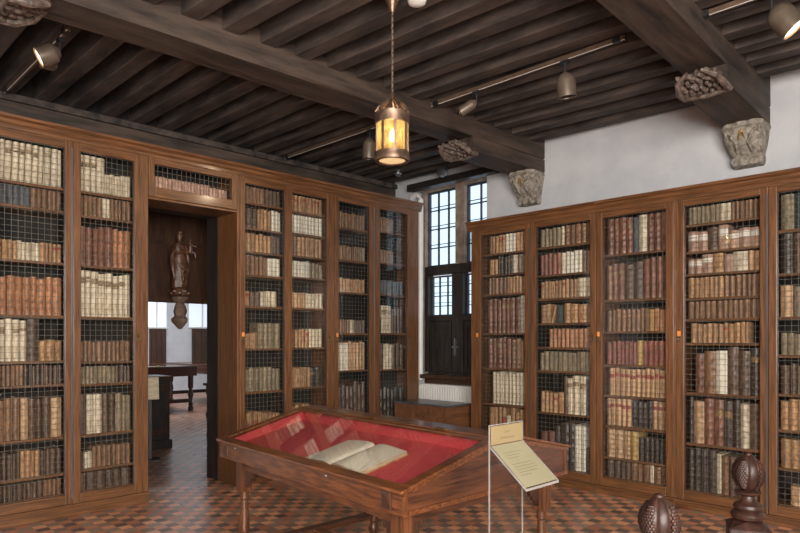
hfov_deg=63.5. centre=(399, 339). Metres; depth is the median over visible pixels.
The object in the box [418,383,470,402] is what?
radiator
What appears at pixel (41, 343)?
book
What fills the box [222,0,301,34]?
trim
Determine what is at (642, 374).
book
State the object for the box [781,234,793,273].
book
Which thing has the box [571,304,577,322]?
book
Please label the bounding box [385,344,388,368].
book
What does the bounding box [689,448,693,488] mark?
book
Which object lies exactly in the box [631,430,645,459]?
book
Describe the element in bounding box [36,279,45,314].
book
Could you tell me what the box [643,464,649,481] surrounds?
book
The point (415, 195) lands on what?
pipe
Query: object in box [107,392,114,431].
book
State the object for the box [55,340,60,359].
book
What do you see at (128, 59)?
beam
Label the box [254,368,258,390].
book
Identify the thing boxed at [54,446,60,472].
book
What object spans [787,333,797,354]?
book
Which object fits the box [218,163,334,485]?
bookcase
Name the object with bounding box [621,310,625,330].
book
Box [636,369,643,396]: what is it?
book
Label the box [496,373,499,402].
book
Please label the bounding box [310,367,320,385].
book
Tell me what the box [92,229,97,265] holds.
book
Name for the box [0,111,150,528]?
bookcase
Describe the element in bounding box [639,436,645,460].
book
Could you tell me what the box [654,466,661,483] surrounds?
book
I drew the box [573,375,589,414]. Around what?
book
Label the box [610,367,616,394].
book
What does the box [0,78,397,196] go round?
ceiling beam
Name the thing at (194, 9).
trim
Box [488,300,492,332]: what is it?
book
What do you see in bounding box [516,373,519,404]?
book
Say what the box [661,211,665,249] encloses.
book
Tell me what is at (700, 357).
book
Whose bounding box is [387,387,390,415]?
book
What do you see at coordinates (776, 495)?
bookcase
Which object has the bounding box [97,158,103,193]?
book
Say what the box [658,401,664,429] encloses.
book
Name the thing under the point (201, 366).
table
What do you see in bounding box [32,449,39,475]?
book
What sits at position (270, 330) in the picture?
book
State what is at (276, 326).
book
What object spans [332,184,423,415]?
bookcase
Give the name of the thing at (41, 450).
book
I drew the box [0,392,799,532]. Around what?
floor
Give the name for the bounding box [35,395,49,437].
book
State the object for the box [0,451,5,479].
book
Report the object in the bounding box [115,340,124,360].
book
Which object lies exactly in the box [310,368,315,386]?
book
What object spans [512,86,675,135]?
beam
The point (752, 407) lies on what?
book
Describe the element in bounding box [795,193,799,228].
book
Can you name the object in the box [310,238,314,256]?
book
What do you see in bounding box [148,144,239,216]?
upper cabinet
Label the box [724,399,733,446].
book
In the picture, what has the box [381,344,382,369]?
book
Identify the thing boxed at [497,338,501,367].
book
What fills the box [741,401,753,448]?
book
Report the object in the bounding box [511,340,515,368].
book
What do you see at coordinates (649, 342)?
book
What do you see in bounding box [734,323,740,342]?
book
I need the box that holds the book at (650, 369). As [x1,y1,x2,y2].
[650,369,654,396]
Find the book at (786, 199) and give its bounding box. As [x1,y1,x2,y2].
[781,194,794,229]
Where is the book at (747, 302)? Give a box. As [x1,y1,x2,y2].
[743,299,750,316]
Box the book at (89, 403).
[85,393,92,433]
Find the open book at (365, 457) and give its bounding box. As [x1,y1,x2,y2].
[305,440,408,473]
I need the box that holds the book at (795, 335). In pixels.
[794,334,799,354]
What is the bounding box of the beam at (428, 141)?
[332,136,446,171]
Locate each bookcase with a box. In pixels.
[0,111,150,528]
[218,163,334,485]
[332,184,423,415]
[465,201,595,492]
[594,188,674,506]
[673,167,799,529]
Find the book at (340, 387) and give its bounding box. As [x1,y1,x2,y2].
[340,387,341,408]
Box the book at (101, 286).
[98,274,104,316]
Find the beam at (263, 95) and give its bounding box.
[183,85,289,136]
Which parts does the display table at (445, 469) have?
leg, gable panel, lid, leg, leg, gable panel, leg, lid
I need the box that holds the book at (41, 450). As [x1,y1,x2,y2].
[38,448,43,474]
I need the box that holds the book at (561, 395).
[558,392,563,412]
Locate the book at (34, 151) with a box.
[32,145,38,183]
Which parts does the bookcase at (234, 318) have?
panel, shelf, shelf, shelf, shelf, shelf, shelf, shelf, door, panel, cornice, shelf, shelf, shelf, shelf, shelf, shelf, shelf, door, panel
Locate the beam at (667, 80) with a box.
[494,71,682,129]
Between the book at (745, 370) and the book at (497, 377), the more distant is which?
the book at (497, 377)
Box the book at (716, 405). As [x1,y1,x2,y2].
[714,398,733,445]
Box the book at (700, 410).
[694,399,704,443]
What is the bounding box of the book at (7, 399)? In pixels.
[0,397,10,440]
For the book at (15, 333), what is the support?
on the bookcase at (122, 157)
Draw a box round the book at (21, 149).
[18,143,24,181]
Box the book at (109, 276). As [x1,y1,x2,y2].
[104,273,112,316]
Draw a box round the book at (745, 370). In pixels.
[739,351,750,394]
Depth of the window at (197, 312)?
18.56 m
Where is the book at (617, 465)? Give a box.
[614,460,619,476]
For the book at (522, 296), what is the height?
0.406 m
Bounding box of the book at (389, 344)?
[389,344,395,368]
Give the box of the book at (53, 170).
[49,149,56,186]
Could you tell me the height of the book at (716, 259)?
0.164 m
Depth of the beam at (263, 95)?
6.16 m
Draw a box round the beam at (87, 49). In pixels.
[32,29,123,101]
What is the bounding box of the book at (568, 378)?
[568,378,572,413]
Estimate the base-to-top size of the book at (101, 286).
0.379 m
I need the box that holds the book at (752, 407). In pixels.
[750,401,759,449]
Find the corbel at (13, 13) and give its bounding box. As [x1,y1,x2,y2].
[0,0,53,27]
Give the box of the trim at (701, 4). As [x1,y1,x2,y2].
[694,0,727,8]
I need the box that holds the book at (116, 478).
[112,467,120,484]
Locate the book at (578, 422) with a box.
[569,421,589,469]
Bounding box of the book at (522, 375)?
[520,373,524,405]
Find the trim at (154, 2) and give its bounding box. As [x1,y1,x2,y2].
[143,0,161,4]
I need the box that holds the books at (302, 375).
[0,175,759,502]
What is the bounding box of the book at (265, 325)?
[264,324,266,347]
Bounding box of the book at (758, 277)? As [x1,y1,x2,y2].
[757,273,759,294]
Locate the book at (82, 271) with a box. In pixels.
[81,270,85,315]
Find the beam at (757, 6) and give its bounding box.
[709,0,798,25]
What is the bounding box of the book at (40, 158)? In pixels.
[37,147,43,184]
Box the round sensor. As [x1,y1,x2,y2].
[436,165,447,176]
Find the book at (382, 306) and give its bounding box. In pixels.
[381,305,384,332]
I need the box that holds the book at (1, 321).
[0,320,3,361]
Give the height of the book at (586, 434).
0.457 m
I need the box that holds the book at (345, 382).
[340,380,357,410]
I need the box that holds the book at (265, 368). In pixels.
[256,367,266,390]
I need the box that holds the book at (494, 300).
[493,299,500,332]
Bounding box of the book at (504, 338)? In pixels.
[503,337,517,366]
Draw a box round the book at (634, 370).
[630,369,635,395]
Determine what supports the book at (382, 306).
on the bookcase at (403, 242)
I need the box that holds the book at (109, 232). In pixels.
[104,227,111,266]
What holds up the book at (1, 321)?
on the bookcase at (122, 157)
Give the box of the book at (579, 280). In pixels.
[577,278,585,296]
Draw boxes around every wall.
[148,303,206,390]
[395,69,799,398]
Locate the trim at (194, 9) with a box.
[181,0,231,20]
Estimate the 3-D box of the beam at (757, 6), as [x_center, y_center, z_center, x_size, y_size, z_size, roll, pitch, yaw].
[3.708,-2.295,3.092,4.173,0.189,0.135,0,0,42]
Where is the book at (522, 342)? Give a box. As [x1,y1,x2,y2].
[521,341,523,368]
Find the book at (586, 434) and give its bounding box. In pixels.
[581,424,589,471]
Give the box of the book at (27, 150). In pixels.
[23,144,32,182]
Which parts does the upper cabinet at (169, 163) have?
panel, cornice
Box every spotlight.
[33,37,63,67]
[362,129,375,159]
[457,90,480,116]
[556,59,576,99]
[765,0,799,39]
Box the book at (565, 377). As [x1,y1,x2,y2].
[564,376,572,413]
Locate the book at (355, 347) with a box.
[351,343,356,369]
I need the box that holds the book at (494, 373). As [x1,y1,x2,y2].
[493,372,499,402]
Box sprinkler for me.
[394,170,401,176]
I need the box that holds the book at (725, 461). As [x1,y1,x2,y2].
[722,453,733,494]
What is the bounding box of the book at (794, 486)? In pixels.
[792,484,799,505]
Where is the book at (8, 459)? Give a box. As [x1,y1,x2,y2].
[6,452,10,479]
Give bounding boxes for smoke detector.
[407,0,426,7]
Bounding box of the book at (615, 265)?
[614,264,617,299]
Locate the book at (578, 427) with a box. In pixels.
[575,422,589,470]
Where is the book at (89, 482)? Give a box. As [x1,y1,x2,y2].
[85,470,96,488]
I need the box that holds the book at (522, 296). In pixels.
[521,295,524,332]
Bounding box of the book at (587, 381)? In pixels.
[586,380,589,415]
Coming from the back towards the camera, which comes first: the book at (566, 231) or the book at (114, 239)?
the book at (566, 231)
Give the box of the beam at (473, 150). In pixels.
[438,136,544,173]
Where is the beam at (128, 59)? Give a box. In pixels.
[67,42,163,109]
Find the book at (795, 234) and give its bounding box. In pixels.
[794,233,799,272]
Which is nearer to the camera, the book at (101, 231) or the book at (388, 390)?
the book at (101, 231)
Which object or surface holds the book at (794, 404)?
on the bookcase at (776, 495)
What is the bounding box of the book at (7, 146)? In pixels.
[3,140,10,179]
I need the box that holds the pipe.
[409,192,422,379]
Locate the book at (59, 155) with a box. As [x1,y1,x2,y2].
[58,150,60,187]
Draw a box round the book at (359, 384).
[359,384,360,410]
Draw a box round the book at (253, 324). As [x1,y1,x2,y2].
[249,323,262,347]
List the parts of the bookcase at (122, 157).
shelf, shelf, shelf, shelf, shelf, shelf, shelf, shelf, shelf, door, cornice, shelf, shelf, shelf, shelf, shelf, shelf, shelf, shelf, shelf, door, panel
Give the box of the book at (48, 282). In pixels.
[39,277,51,314]
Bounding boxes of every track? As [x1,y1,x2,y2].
[3,25,70,93]
[284,124,377,158]
[430,34,625,106]
[702,0,755,18]
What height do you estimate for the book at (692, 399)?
0.403 m
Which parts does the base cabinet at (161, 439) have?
door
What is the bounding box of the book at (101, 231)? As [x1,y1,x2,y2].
[94,227,104,266]
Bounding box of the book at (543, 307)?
[541,305,546,322]
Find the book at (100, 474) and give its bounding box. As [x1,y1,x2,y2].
[94,469,104,487]
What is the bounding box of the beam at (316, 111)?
[232,102,341,147]
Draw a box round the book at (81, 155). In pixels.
[81,155,82,190]
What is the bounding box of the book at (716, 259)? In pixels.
[714,253,725,271]
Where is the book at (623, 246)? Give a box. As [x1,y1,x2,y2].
[619,217,626,253]
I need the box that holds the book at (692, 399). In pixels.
[689,395,704,441]
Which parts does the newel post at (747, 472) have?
post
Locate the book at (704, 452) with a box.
[702,447,712,490]
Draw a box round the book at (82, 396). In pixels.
[81,393,85,433]
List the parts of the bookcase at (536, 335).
panel, door, shelf, shelf, shelf, shelf, shelf, shelf, cornice, panel, door, shelf, shelf, shelf, shelf, shelf, shelf, shelf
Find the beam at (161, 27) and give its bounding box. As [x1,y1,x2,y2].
[43,0,544,158]
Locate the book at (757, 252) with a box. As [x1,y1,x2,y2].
[754,250,759,269]
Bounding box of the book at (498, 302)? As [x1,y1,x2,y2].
[497,301,500,332]
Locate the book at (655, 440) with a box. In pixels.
[654,438,661,462]
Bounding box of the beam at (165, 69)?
[98,54,198,117]
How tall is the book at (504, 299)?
0.387 m
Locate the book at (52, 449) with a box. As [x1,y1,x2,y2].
[47,447,55,473]
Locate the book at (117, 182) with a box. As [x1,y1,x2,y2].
[114,176,119,195]
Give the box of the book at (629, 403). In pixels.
[626,399,638,426]
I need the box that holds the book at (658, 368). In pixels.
[655,368,664,397]
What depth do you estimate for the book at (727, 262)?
5.54 m
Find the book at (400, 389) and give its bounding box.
[390,386,402,399]
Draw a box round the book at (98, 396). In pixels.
[88,393,101,432]
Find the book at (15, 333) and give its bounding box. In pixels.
[12,320,19,360]
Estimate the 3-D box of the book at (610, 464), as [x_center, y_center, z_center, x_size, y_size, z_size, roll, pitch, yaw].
[2.090,1.251,6.357,0.133,0.156,0.067,0,0,-45]
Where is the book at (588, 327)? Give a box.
[588,327,589,347]
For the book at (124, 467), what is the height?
0.146 m
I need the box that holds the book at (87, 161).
[83,155,89,191]
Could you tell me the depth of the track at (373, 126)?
6.96 m
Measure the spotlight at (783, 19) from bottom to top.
0.292 m
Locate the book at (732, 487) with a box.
[729,454,740,495]
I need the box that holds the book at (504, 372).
[500,371,513,403]
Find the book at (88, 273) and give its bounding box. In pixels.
[86,271,90,316]
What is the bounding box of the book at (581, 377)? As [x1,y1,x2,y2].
[580,376,589,414]
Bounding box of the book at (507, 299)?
[506,298,508,332]
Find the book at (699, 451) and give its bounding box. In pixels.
[694,446,705,489]
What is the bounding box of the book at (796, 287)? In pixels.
[794,286,799,315]
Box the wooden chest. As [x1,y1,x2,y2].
[394,399,470,427]
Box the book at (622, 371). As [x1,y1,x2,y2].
[620,368,626,395]
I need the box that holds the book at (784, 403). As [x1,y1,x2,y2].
[781,399,788,429]
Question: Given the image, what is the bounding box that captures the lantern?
[374,0,409,165]
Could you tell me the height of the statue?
0.753 m
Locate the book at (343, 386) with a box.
[340,384,345,408]
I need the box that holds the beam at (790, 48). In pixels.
[746,38,799,66]
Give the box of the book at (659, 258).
[658,257,661,297]
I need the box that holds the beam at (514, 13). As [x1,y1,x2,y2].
[356,0,583,81]
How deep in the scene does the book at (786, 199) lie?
5.22 m
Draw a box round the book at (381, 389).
[381,389,382,414]
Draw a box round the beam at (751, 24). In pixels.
[722,0,799,40]
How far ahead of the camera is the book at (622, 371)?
6.22 m
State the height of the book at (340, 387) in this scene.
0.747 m
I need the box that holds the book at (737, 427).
[733,398,750,447]
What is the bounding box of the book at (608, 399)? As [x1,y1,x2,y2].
[607,397,612,424]
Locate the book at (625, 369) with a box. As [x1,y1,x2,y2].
[625,369,629,395]
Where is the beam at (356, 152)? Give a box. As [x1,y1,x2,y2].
[314,130,426,167]
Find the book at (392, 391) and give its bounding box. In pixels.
[391,389,393,415]
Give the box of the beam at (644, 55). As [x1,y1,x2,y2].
[454,45,663,114]
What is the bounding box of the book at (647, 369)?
[646,368,656,396]
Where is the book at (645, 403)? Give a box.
[643,402,646,428]
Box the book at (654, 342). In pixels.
[653,341,656,364]
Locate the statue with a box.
[169,232,196,296]
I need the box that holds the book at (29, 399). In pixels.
[28,397,35,438]
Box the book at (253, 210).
[252,209,256,228]
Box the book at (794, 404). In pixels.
[789,398,797,429]
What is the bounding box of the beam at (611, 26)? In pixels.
[409,15,630,99]
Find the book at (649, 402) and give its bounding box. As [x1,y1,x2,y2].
[647,400,656,428]
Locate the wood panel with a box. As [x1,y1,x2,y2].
[148,211,206,303]
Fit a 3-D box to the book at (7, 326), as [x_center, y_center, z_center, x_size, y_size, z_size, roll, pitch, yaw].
[-3.243,0.000,5.309,0.047,0.346,0.231,0,0,-45]
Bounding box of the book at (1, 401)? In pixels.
[0,400,3,441]
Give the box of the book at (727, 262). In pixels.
[724,254,732,271]
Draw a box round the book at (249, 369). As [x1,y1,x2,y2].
[245,368,253,390]
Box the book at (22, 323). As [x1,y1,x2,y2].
[20,321,25,360]
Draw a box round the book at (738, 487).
[736,454,752,496]
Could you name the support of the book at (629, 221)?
on the bookcase at (659, 201)
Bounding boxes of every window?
[148,302,168,363]
[188,304,206,361]
[420,177,486,374]
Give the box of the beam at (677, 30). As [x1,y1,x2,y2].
[597,0,770,106]
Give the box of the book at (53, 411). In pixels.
[50,396,60,436]
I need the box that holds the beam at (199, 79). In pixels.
[128,65,231,124]
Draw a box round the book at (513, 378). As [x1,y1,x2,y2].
[512,374,515,404]
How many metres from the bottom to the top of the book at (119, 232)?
0.333 m
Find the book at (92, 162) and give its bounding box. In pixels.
[90,157,96,192]
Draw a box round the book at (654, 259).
[650,258,656,297]
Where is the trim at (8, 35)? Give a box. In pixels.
[0,17,31,56]
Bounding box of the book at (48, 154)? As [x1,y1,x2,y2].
[42,148,50,185]
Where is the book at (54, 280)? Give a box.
[52,278,60,315]
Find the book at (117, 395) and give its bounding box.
[108,392,120,430]
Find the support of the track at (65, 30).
attached to the beam at (21, 53)
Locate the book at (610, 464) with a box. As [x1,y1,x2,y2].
[607,459,612,475]
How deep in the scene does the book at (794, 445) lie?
5.18 m
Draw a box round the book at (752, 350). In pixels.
[751,348,759,395]
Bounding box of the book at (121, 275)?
[121,275,129,316]
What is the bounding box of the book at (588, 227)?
[587,222,589,241]
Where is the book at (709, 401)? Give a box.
[705,396,721,444]
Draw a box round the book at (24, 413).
[19,396,27,439]
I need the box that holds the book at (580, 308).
[578,304,586,321]
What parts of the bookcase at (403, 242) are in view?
shelf, shelf, shelf, shelf, shelf, door, panel, cornice, shelf, shelf, shelf, shelf, shelf, door, panel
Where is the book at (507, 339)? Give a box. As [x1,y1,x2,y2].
[507,339,515,367]
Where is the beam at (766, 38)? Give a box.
[735,28,799,53]
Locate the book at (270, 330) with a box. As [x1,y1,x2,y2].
[264,323,273,347]
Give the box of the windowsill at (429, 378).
[420,374,470,385]
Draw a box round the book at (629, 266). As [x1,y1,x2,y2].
[625,265,633,298]
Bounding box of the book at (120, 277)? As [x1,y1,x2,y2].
[118,276,124,316]
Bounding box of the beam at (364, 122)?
[275,117,374,157]
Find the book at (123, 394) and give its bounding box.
[123,394,129,429]
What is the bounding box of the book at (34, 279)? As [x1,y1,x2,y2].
[28,277,35,314]
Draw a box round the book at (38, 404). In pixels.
[34,398,41,437]
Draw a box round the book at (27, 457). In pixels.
[24,448,29,476]
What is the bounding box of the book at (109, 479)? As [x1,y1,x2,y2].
[105,468,112,485]
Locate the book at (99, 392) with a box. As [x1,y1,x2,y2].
[93,391,107,431]
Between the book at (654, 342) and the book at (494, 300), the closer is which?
the book at (654, 342)
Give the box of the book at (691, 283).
[688,278,694,297]
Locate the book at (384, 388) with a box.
[381,387,386,414]
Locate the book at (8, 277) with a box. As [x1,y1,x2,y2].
[2,275,14,314]
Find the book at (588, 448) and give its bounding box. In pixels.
[586,447,589,471]
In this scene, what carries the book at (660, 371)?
on the bookcase at (659, 201)
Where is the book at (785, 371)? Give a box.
[781,365,789,393]
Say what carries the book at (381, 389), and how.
on the bookcase at (403, 242)
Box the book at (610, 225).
[607,219,612,254]
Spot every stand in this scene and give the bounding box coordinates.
[148,376,160,461]
[489,420,558,532]
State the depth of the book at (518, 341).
7.08 m
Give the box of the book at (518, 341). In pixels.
[516,339,523,368]
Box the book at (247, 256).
[246,255,249,274]
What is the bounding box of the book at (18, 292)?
[15,277,21,314]
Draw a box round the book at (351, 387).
[350,386,353,409]
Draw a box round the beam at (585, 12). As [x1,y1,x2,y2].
[383,0,612,90]
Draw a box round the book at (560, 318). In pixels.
[557,305,563,322]
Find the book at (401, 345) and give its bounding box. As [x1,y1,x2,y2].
[400,344,402,368]
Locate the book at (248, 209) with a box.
[247,208,250,227]
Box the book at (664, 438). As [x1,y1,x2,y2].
[664,438,665,463]
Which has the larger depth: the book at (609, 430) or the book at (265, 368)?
the book at (265, 368)
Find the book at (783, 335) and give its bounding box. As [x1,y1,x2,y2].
[781,333,786,354]
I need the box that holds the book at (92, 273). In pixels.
[91,272,97,316]
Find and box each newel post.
[637,493,681,532]
[725,452,772,532]
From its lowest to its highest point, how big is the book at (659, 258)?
0.380 m
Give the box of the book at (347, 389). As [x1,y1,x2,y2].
[346,385,349,409]
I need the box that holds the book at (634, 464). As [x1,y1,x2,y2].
[631,462,636,479]
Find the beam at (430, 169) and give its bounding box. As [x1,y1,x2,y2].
[381,161,470,182]
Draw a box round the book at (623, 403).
[621,398,628,426]
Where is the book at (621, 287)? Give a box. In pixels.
[618,263,630,299]
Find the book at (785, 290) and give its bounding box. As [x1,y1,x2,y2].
[781,285,795,316]
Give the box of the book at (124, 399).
[121,394,125,429]
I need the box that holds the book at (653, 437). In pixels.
[650,437,659,461]
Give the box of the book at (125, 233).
[123,231,129,267]
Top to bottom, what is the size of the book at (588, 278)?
0.191 m
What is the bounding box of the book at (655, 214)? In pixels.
[654,213,660,249]
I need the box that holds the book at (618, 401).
[616,398,623,425]
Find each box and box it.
[39,63,57,70]
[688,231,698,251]
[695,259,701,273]
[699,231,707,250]
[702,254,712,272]
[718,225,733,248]
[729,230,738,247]
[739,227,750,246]
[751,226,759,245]
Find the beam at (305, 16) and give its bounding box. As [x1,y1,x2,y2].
[260,0,372,47]
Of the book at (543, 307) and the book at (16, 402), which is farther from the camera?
the book at (543, 307)
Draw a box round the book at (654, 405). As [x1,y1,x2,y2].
[653,401,659,429]
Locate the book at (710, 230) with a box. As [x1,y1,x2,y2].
[708,227,717,249]
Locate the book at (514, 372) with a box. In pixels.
[508,371,523,403]
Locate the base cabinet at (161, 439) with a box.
[148,375,172,449]
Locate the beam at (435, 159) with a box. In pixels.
[366,154,445,178]
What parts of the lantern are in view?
candle bulb, crown, chain, pane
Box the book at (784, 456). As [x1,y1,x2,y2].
[781,437,795,467]
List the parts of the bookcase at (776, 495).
panel, door, shelf, shelf, shelf, shelf, shelf, shelf, shelf, shelf, shelf, cornice, panel, door, shelf, shelf, shelf, shelf, shelf, shelf, shelf, shelf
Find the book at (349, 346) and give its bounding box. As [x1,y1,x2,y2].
[340,342,350,369]
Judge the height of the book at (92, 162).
0.318 m
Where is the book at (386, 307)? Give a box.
[385,306,387,332]
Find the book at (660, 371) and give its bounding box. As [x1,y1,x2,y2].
[659,370,664,397]
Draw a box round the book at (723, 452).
[717,451,729,493]
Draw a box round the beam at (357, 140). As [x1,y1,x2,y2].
[295,128,404,162]
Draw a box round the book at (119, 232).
[118,231,123,267]
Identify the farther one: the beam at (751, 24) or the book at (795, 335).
the book at (795, 335)
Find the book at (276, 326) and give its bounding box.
[274,324,279,347]
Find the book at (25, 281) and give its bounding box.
[22,277,29,314]
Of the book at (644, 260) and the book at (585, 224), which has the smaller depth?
the book at (644, 260)
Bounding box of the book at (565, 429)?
[561,420,577,468]
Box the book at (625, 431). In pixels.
[624,430,631,458]
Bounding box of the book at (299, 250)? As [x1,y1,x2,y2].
[297,237,301,255]
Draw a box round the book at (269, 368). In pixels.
[268,367,271,389]
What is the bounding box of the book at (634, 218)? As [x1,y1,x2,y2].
[633,217,638,251]
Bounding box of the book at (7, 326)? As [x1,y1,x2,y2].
[0,319,10,360]
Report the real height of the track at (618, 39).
0.038 m
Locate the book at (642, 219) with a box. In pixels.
[639,215,646,251]
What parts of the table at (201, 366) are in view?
leg, frame, glass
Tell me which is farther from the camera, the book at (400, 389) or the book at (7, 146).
the book at (400, 389)
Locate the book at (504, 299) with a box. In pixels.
[501,298,505,332]
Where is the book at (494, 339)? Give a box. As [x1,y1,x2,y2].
[493,338,496,367]
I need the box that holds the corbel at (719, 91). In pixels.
[675,63,769,126]
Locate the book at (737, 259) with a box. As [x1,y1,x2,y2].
[733,251,747,270]
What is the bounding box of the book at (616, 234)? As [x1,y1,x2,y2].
[614,218,618,253]
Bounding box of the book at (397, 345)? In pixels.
[385,343,399,368]
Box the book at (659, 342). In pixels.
[658,341,665,364]
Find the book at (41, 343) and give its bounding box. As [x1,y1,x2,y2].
[39,341,45,360]
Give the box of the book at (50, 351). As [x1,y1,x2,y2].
[42,340,54,360]
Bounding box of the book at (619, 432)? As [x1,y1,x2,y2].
[615,428,626,457]
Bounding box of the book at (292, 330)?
[292,330,294,347]
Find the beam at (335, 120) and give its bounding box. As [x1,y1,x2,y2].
[254,110,364,153]
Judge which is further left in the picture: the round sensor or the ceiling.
the ceiling
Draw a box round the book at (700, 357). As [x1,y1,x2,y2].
[695,354,704,392]
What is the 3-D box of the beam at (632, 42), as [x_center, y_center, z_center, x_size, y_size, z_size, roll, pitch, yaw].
[1.131,-2.295,5.393,2.111,0.189,0.135,0,0,42]
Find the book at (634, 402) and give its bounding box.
[633,400,643,427]
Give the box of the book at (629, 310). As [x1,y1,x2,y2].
[626,309,630,330]
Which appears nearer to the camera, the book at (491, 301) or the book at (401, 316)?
the book at (491, 301)
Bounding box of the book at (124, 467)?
[119,466,129,483]
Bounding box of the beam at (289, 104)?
[208,94,316,142]
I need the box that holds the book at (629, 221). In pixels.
[628,217,633,252]
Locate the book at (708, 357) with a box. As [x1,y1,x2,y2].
[705,351,715,392]
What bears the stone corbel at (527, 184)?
attached to the wall at (684, 146)
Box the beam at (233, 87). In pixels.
[157,75,261,130]
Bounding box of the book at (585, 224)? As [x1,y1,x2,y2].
[581,223,586,242]
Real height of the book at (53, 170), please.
0.324 m
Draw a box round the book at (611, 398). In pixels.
[611,398,616,424]
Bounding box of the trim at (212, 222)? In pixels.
[148,207,217,479]
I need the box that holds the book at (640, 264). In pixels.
[634,262,642,298]
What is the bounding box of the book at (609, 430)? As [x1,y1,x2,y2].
[607,428,616,456]
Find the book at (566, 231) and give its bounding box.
[564,225,569,244]
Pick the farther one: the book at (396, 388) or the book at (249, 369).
the book at (396, 388)
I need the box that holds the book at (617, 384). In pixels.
[615,367,626,394]
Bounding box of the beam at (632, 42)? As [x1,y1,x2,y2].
[432,31,647,107]
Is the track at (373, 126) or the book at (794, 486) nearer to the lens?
the book at (794, 486)
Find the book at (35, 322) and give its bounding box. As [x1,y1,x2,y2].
[20,319,38,360]
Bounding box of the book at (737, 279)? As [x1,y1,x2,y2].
[735,275,740,295]
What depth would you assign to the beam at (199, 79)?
5.75 m
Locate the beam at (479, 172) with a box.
[407,167,499,192]
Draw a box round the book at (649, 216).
[647,214,653,250]
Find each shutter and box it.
[149,329,165,363]
[192,329,206,361]
[429,321,451,372]
[464,320,470,373]
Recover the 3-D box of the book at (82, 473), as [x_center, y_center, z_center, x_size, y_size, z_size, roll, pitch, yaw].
[-2.803,1.236,5.666,0.066,0.145,0.134,0,0,-45]
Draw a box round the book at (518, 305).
[516,297,520,332]
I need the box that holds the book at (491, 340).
[488,339,492,367]
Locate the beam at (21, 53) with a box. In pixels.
[0,18,81,93]
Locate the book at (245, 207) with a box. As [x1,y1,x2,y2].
[245,207,246,226]
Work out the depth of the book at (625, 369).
6.18 m
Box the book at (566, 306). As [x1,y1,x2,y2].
[564,303,571,322]
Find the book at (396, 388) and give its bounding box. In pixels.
[381,386,398,400]
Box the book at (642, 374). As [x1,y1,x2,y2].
[641,369,645,396]
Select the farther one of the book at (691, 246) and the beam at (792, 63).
the book at (691, 246)
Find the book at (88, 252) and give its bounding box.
[85,227,91,265]
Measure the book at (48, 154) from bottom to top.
0.324 m
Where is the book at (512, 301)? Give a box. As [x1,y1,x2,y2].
[510,298,515,332]
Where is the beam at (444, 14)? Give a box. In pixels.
[327,0,513,70]
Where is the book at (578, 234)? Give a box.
[575,224,580,242]
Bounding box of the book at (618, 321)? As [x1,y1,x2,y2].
[616,309,625,330]
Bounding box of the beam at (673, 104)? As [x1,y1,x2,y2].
[529,98,694,141]
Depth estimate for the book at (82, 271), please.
5.61 m
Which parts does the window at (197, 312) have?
frame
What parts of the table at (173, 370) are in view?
glass, frame, leg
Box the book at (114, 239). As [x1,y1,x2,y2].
[112,229,117,267]
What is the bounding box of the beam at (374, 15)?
[295,0,442,59]
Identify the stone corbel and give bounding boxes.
[508,169,544,206]
[721,118,770,169]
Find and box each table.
[148,364,196,410]
[165,362,206,399]
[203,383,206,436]
[216,405,570,532]
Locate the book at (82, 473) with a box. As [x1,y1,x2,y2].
[81,472,85,490]
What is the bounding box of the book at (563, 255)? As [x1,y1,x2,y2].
[561,253,565,273]
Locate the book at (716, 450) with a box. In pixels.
[708,448,725,492]
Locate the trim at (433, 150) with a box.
[349,142,447,175]
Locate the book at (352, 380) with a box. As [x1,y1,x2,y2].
[352,380,363,411]
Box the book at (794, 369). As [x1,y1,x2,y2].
[790,363,799,393]
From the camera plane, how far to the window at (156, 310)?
17.68 m
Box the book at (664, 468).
[661,467,665,484]
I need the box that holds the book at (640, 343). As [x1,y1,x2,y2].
[638,341,647,364]
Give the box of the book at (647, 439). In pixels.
[644,436,651,461]
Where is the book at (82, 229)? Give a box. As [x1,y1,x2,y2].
[81,226,83,264]
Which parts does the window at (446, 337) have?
casement frame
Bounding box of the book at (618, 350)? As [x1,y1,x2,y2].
[616,341,624,363]
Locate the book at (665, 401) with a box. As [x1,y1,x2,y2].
[664,401,665,430]
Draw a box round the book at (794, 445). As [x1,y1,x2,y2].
[792,438,799,468]
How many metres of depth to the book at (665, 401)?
5.93 m
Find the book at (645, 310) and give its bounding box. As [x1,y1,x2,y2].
[644,309,649,330]
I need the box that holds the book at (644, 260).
[643,259,649,297]
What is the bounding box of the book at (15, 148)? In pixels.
[10,141,18,180]
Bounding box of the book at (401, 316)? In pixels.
[400,308,402,332]
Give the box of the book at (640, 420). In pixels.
[638,400,646,427]
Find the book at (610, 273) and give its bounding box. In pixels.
[607,266,612,299]
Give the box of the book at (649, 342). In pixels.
[648,341,651,364]
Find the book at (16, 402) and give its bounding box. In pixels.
[9,396,19,439]
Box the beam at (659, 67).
[475,59,677,122]
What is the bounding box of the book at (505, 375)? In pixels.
[504,374,507,403]
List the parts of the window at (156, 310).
frame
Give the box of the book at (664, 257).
[663,256,665,297]
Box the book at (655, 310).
[654,308,663,330]
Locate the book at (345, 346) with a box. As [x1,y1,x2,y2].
[340,343,347,369]
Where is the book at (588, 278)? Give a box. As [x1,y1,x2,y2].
[586,277,589,295]
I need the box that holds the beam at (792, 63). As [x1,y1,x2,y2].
[757,54,799,77]
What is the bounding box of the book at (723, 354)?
[716,350,727,393]
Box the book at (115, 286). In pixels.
[113,276,118,316]
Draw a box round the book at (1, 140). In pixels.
[0,139,3,178]
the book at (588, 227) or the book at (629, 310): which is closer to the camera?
the book at (629, 310)
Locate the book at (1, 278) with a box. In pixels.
[0,277,5,313]
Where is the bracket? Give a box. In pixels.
[170,296,187,328]
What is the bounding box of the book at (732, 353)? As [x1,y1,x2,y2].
[728,347,748,394]
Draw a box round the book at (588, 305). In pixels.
[587,304,589,321]

